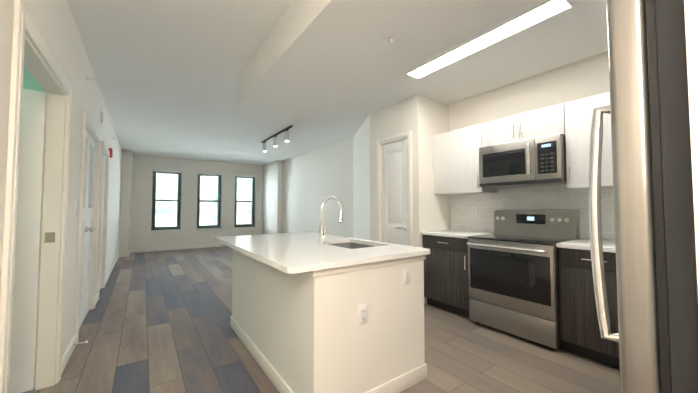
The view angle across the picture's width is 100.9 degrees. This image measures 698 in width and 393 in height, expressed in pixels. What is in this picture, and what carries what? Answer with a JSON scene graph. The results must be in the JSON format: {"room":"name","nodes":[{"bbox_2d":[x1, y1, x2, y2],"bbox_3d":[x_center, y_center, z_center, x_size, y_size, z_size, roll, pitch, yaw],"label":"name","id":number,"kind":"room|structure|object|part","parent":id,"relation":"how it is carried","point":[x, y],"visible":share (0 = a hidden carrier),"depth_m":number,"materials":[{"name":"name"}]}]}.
{"room":"kitchen","nodes":[
{"label":"kitchen","id":0,"kind":"room"},
{"bbox_2d":[23,66,44,91],"bbox_3d":[-3.266,-0.041,2.016,1.860,2.680,0.100,2,-3,-35],"label":"wall","id":1,"kind":"structure","parent":0,"point":[30,82],"depth_m":2.41,"materials":[{"name":"green paint"}]},
{"bbox_2d":[0,0,121,371],"bbox_3d":[-2.873,0.003,3.143,0.090,2.680,11.720,2,-3,-35],"label":"wall","id":2,"kind":"structure","parent":0,"point":[54,23],"depth_m":2.29,"materials":[{"name":"paint"}]},
{"bbox_2d":[9,89,46,392],"bbox_3d":[-2.449,0.270,1.694,0.881,1.993,0.042,2,-3,-35],"label":"door leaf","id":3,"kind":"structure","parent":2,"relation":"in","point":[27,264],"depth_m":1.91,"materials":[{"name":"paint"}]},
{"bbox_2d":[0,0,71,392],"bbox_3d":[-1.793,0.226,1.619,0.134,2.115,1.120,2,-3,-35],"label":"door frame","id":4,"kind":"structure","parent":2,"relation":"attached to","point":[54,209],"depth_m":1.96,"materials":[{"name":"paint"}]},
{"bbox_3d":[-2.064,0.283,1.989,0.050,0.070,0.004,2,-3,-35],"label":"door strike trim","id":5,"kind":"part","parent":4,"relation":"part of","materials":[{"name":"metal"}]},
{"bbox_2d":[74,201,76,214],"bbox_3d":[-2.309,0.095,2.436,0.012,0.116,0.072,2,-3,-35],"label":"light switch","id":6,"kind":"object","parent":2,"relation":"attached to","point":[75,206],"visible":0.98,"depth_m":2.42,"materials":[{"name":"white plastic"}]},
{"bbox_2d":[79,131,95,328],"bbox_3d":[-2.788,0.331,3.080,0.106,2.004,1.018,2,-3,-35],"label":"door leaf","id":7,"kind":"structure","parent":2,"relation":"in","point":[86,259],"depth_m":3.16,"materials":[{"name":"paint"}]},
{"bbox_2d":[75,110,103,344],"bbox_3d":[-2.812,0.283,3.065,0.112,2.115,1.220,2,-3,-35],"label":"door frame","id":8,"kind":"structure","parent":2,"relation":"attached to","point":[86,120],"depth_m":3.46,"materials":[{"name":"paint"}]},
{"bbox_2d":[100,110,102,123],"bbox_3d":[-3.191,-1.026,3.718,0.014,0.160,0.120,2,-3,-35],"label":"air vent","id":9,"kind":"object","parent":2,"relation":"in","point":[101,118],"visible":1,"depth_m":3.67,"materials":[{"name":"white plastic"}]},
{"bbox_2d":[100,155,104,288],"bbox_3d":[-3.557,0.372,4.152,0.099,2.004,0.618,2,-3,-35],"label":"door leaf","id":10,"kind":"structure","parent":2,"relation":"in","point":[102,222],"depth_m":4.33,"materials":[{"name":"paint"}]},
{"bbox_2d":[100,143,109,287],"bbox_3d":[-3.579,0.325,4.138,0.112,2.115,0.820,2,-3,-35],"label":"door frame","id":11,"kind":"structure","parent":2,"relation":"attached to","point":[106,151],"depth_m":4.41,"materials":[{"name":"paint"}]},
{"bbox_2d":[109,148,112,157],"bbox_3d":[-3.831,-0.699,4.638,0.054,0.140,0.120,2,-3,-35],"label":"fire alarm","id":12,"kind":"object","parent":2,"relation":"attached to","point":[111,152],"visible":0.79,"depth_m":4.60,"materials":[{"name":"red plastic"}]},
{"bbox_2d":[118,149,131,252],"bbox_3d":[-5.781,0.172,7.464,0.199,2.680,0.699,2,-3,-35],"label":"column","id":13,"kind":"structure","parent":0,"point":[125,201],"depth_m":7.19,"materials":[{"name":"white paint"}]},
{"bbox_2d":[130,154,262,248],"bbox_3d":[-4.528,0.230,8.942,4.200,2.680,0.250,2,-3,-35],"label":"wall","id":14,"kind":"structure","parent":0,"point":[143,168],"depth_m":8.59,"materials":[{"name":"paint"}]},
{"bbox_2d":[61,243,225,374],"bbox_3d":[-1.173,1.335,4.195,3.960,0.100,11.300,2,-3,-35],"label":"baseboard","id":15,"kind":"structure","parent":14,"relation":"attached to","point":[67,354],"depth_m":7.16,"materials":[{"name":"paint"}]},
{"bbox_2d":[151,171,180,230],"bbox_3d":[-5.315,0.119,8.405,0.708,1.738,0.065,2,-3,-35],"label":"window","id":16,"kind":"structure","parent":14,"relation":"in","point":[178,203],"depth_m":8.38,"materials":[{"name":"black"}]},
{"bbox_2d":[152,170,180,230],"bbox_3d":[-5.273,0.116,8.346,0.694,1.733,0.050,2,-3,-35],"label":"window blinds","id":17,"kind":"object","parent":16,"relation":"attached to","point":[165,194],"visible":0.92,"depth_m":8.30,"materials":[{"name":"white plastic"}]},
{"bbox_2d":[150,230,181,233],"bbox_3d":[-5.258,1.022,8.290,0.770,0.075,0.148,2,-3,-35],"label":"sill","id":18,"kind":"structure","parent":14,"relation":"attached to","point":[165,232],"depth_m":8.23,"materials":[{"name":"paint"}]},
{"bbox_2d":[197,174,220,228],"bbox_3d":[-4.404,0.144,9.056,0.688,1.738,0.065,2,-3,-35],"label":"window","id":19,"kind":"structure","parent":14,"relation":"in","point":[218,208],"depth_m":9.07,"materials":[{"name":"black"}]},
{"bbox_2d":[197,173,220,228],"bbox_3d":[-4.362,0.141,8.997,0.674,1.733,0.050,2,-3,-35],"label":"window blinds","id":20,"kind":"object","parent":19,"relation":"attached to","point":[209,195],"visible":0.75,"depth_m":8.98,"materials":[{"name":"white plastic"}]},
{"bbox_2d":[196,229,221,231],"bbox_3d":[-4.346,1.048,8.940,0.750,0.075,0.148,2,-3,-35],"label":"sill","id":21,"kind":"structure","parent":14,"relation":"attached to","point":[204,230],"depth_m":8.87,"materials":[{"name":"paint"}]},
{"bbox_2d":[234,176,254,226],"bbox_3d":[-3.521,0.169,9.685,0.678,1.738,0.065,2,-3,-35],"label":"window","id":22,"kind":"structure","parent":14,"relation":"in","point":[252,213],"depth_m":9.73,"materials":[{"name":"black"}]},
{"bbox_2d":[234,175,254,227],"bbox_3d":[-3.478,0.166,9.626,0.664,1.733,0.050,2,-3,-35],"label":"window blinds","id":23,"kind":"object","parent":22,"relation":"attached to","point":[239,176],"visible":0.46,"depth_m":9.56,"materials":[{"name":"white plastic"}]},
{"bbox_2d":[233,227,256,229],"bbox_3d":[-3.463,1.073,9.570,0.740,0.075,0.148,2,-3,-35],"label":"sill","id":24,"kind":"structure","parent":14,"relation":"attached to","point":[249,228],"depth_m":9.57,"materials":[{"name":"paint"}]},
{"bbox_2d":[262,160,282,233],"bbox_3d":[-2.511,0.247,9.386,0.159,2.680,1.369,2,-3,-35],"label":"column","id":25,"kind":"structure","parent":0,"point":[272,198],"depth_m":9.12,"materials":[{"name":"white paint"}]},
{"bbox_2d":[34,246,620,392],"bbox_3d":[-1.975,1.415,3.680,6.460,0.100,12.000,2,-3,-35],"label":"floor","id":26,"kind":"structure","parent":0,"point":[156,321],"depth_m":2.48,"materials":[{"name":"brown wood"}]},
{"bbox_2d":[230,248,426,392],"bbox_3d":[-0.334,0.876,2.537,0.924,0.888,1.784,2,-3,-35],"label":"kitchen island","id":27,"kind":"object","parent":26,"relation":"on","point":[321,311],"depth_m":1.84,"materials":[{"name":"paint"}]},
{"bbox_2d":[215,232,429,275],"bbox_3d":[-0.390,0.415,2.521,1.110,0.032,1.870,2,-3,-35],"label":"island countertop","id":28,"kind":"structure","parent":27,"relation":"on","point":[291,253],"depth_m":2.01,"materials":[{"name":"white stone"}]},
{"bbox_2d":[319,196,342,243],"bbox_3d":[-0.135,0.193,2.348,0.234,0.398,0.102,2,-3,-35],"label":"faucet","id":29,"kind":"object","parent":28,"relation":"on","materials":[{"name":"silver metal"}]},
{"bbox_2d":[335,240,370,247],"bbox_3d":[0.015,0.515,2.432,0.398,0.200,0.568,2,-3,-35],"label":"sink","id":30,"kind":"object","parent":28,"relation":"in","point":[346,243],"depth_m":2.71,"materials":[{"name":"silver metal"}]},
{"bbox_2d":[422,236,469,317],"bbox_3d":[1.364,0.917,3.545,0.596,0.885,0.662,2,-3,-35],"label":"base cabinet","id":31,"kind":"object","parent":26,"relation":"on","point":[446,274],"depth_m":3.35,"materials":[{"name":"brown wood"}]},
{"bbox_2d":[421,228,493,239],"bbox_3d":[1.352,0.457,3.555,0.626,0.035,0.662,2,-3,-35],"label":"countertop","id":32,"kind":"structure","parent":31,"relation":"on","point":[460,233],"depth_m":3.47,"materials":[{"name":"white stone"}]},
{"bbox_2d":[467,210,579,349],"bbox_3d":[1.733,0.737,2.912,0.719,1.195,0.790,2,-3,-35],"label":"range","id":33,"kind":"object","parent":26,"relation":"on","point":[513,266],"visible":0.94,"depth_m":2.76,"materials":[{"name":"metal"}]},
{"bbox_2d":[556,244,619,368],"bbox_3d":[2.171,0.872,2.416,0.596,0.885,0.500,2,-3,-35],"label":"base cabinet","id":34,"kind":"object","parent":26,"relation":"on","point":[579,325],"depth_m":2.31,"materials":[{"name":"brown wood"}]},
{"bbox_2d":[557,240,615,251],"bbox_3d":[2.494,0.394,1.955,0.626,0.035,1.656,2,-3,-35],"label":"countertop","id":35,"kind":"structure","parent":34,"relation":"on","point":[608,245],"depth_m":2.36,"materials":[{"name":"white stone"}]},
{"bbox_2d":[589,0,697,392],"bbox_3d":[1.232,0.354,0.603,0.910,1.780,0.930,2,-3,-35],"label":"fridge","id":36,"kind":"object","parent":26,"relation":"on","point":[656,335],"visible":0.9,"depth_m":0.64,"materials":[{"name":"silver metal"}]},
{"bbox_2d":[67,0,607,164],"bbox_3d":[-1.975,-1.363,3.789,6.460,0.100,12.000,2,-3,-35],"label":"ceiling","id":37,"kind":"structure","parent":0,"point":[167,73],"depth_m":3.09,"materials":[{"name":"paint"}]},
{"bbox_2d":[261,125,292,151],"bbox_3d":[-1.469,-1.113,5.739,0.082,0.246,1.560,2,-3,-35],"label":"spotlights","id":38,"kind":"object","parent":37,"relation":"attached to","point":[275,142],"visible":1,"depth_m":5.68,"materials":[{"name":"white metal"}]},
{"bbox_2d":[406,0,572,78],"bbox_3d":[1.113,-1.351,2.594,0.200,0.017,1.430,2,-3,-35],"label":"recessed light","id":39,"kind":"object","parent":37,"relation":"in","point":[533,16],"visible":0.94,"depth_m":2.40,"materials":[{"name":"white plastic"}]},
{"bbox_2d":[236,0,541,120],"bbox_3d":[0.282,-1.236,1.911,0.960,0.299,4.070,2,-3,-35],"label":"ceiling","id":40,"kind":"structure","parent":0,"point":[310,60],"depth_m":2.10,"materials":[{"name":"paint"}]},
{"bbox_2d":[384,38,392,47],"bbox_3d":[0.274,-1.062,2.002,0.064,0.040,0.064,2,-3,-35],"label":"sprinkler","id":41,"kind":"object","parent":40,"relation":"attached to","point":[387,41],"visible":1,"depth_m":1.99,"materials":[{"name":"silver metal"}]},
{"bbox_2d":[353,94,449,303],"bbox_3d":[0.488,0.066,4.766,0.649,2.680,2.280,2,-3,-35],"label":"wall","id":42,"kind":"structure","parent":0,"point":[424,119],"depth_m":3.94,"materials":[{"name":"paint"}]},
{"bbox_2d":[376,131,412,245],"bbox_3d":[0.653,0.263,4.035,0.122,2.230,0.690,2,-3,-35],"label":"door frame","id":43,"kind":"structure","parent":42,"relation":"attached to","point":[401,136],"depth_m":4.12,"materials":[{"name":"paint"}]},
{"bbox_2d":[382,139,407,245],"bbox_3d":[0.626,0.299,4.014,0.099,2.139,0.528,2,-3,-35],"label":"door leaf","id":44,"kind":"structure","parent":42,"relation":"in","point":[394,193],"depth_m":4.03,"materials":[{"name":"paint"}]},
{"bbox_2d":[434,125,500,195],"bbox_3d":[1.463,-0.432,3.667,0.337,0.790,0.664,2,-3,-35],"label":"upper cabinet","id":45,"kind":"object","parent":42,"relation":"attached to","point":[455,151],"depth_m":3.56,"materials":[{"name":"white wood"}]},
{"bbox_2d":[282,51,609,238],"bbox_3d":[0.459,0.094,5.470,0.120,2.680,11.800,2,-3,-35],"label":"wall","id":46,"kind":"structure","parent":0,"point":[313,180],"depth_m":5.94,"materials":[{"name":"paint"}]},
{"bbox_2d":[472,206,476,214],"bbox_3d":[1.617,0.185,3.712,0.008,0.116,0.072,2,-3,-35],"label":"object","id":47,"kind":"structure","parent":46,"relation":"attached to","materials":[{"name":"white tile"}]},
{"bbox_2d":[477,111,544,187],"bbox_3d":[1.791,-0.480,3.138,0.419,0.735,0.579,2,-3,-35],"label":"upper cabinet","id":48,"kind":"object","parent":46,"relation":"attached to","point":[504,145],"depth_m":3.04,"materials":[{"name":"white wood"}]},
{"bbox_2d":[479,133,566,187],"bbox_3d":[1.840,-0.337,3.031,0.457,0.440,0.780,2,-3,-35],"label":"microwave","id":49,"kind":"object","parent":48,"relation":"in","point":[539,161],"depth_m":2.86,"materials":[{"name":"metal"}]},
{"bbox_2d":[450,184,614,239],"bbox_3d":[2.319,0.135,2.743,0.008,0.535,3.126,2,-3,-35],"label":"backsplash","id":50,"kind":"structure","parent":46,"relation":"attached to","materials":[{"name":"tile"}]},
{"bbox_2d":[533,103,568,187],"bbox_3d":[2.024,-0.493,2.812,0.419,0.735,0.221,2,-3,-35],"label":"upper cabinet","id":51,"kind":"object","parent":46,"relation":"attached to","point":[538,159],"depth_m":2.71,"materials":[{"name":"white wood"}]},
{"bbox_2d":[565,92,612,191],"bbox_3d":[2.326,-0.479,2.459,0.337,0.790,0.699,2,-3,-35],"label":"upper cabinet","id":52,"kind":"object","parent":46,"relation":"attached to","point":[578,113],"depth_m":2.54,"materials":[{"name":"white wood"}]},
{"bbox_2d":[684,0,697,286],"bbox_3d":[1.115,-0.124,-0.092,0.080,2.680,1.577,2,-3,-35],"label":"wall","id":53,"kind":"structure","parent":0,"point":[691,17],"depth_m":0.52,"materials":[{"name":"paint"}]},
{"label":"outside","id":54,"kind":"structure","parent":0,"visible":0},
{"bbox_2d":[155,173,251,226],"bbox_3d":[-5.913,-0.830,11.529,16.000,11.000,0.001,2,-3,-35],"label":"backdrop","id":55,"kind":"structure","parent":54,"point":[205,207],"depth_m":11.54,"materials":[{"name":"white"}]}
]}

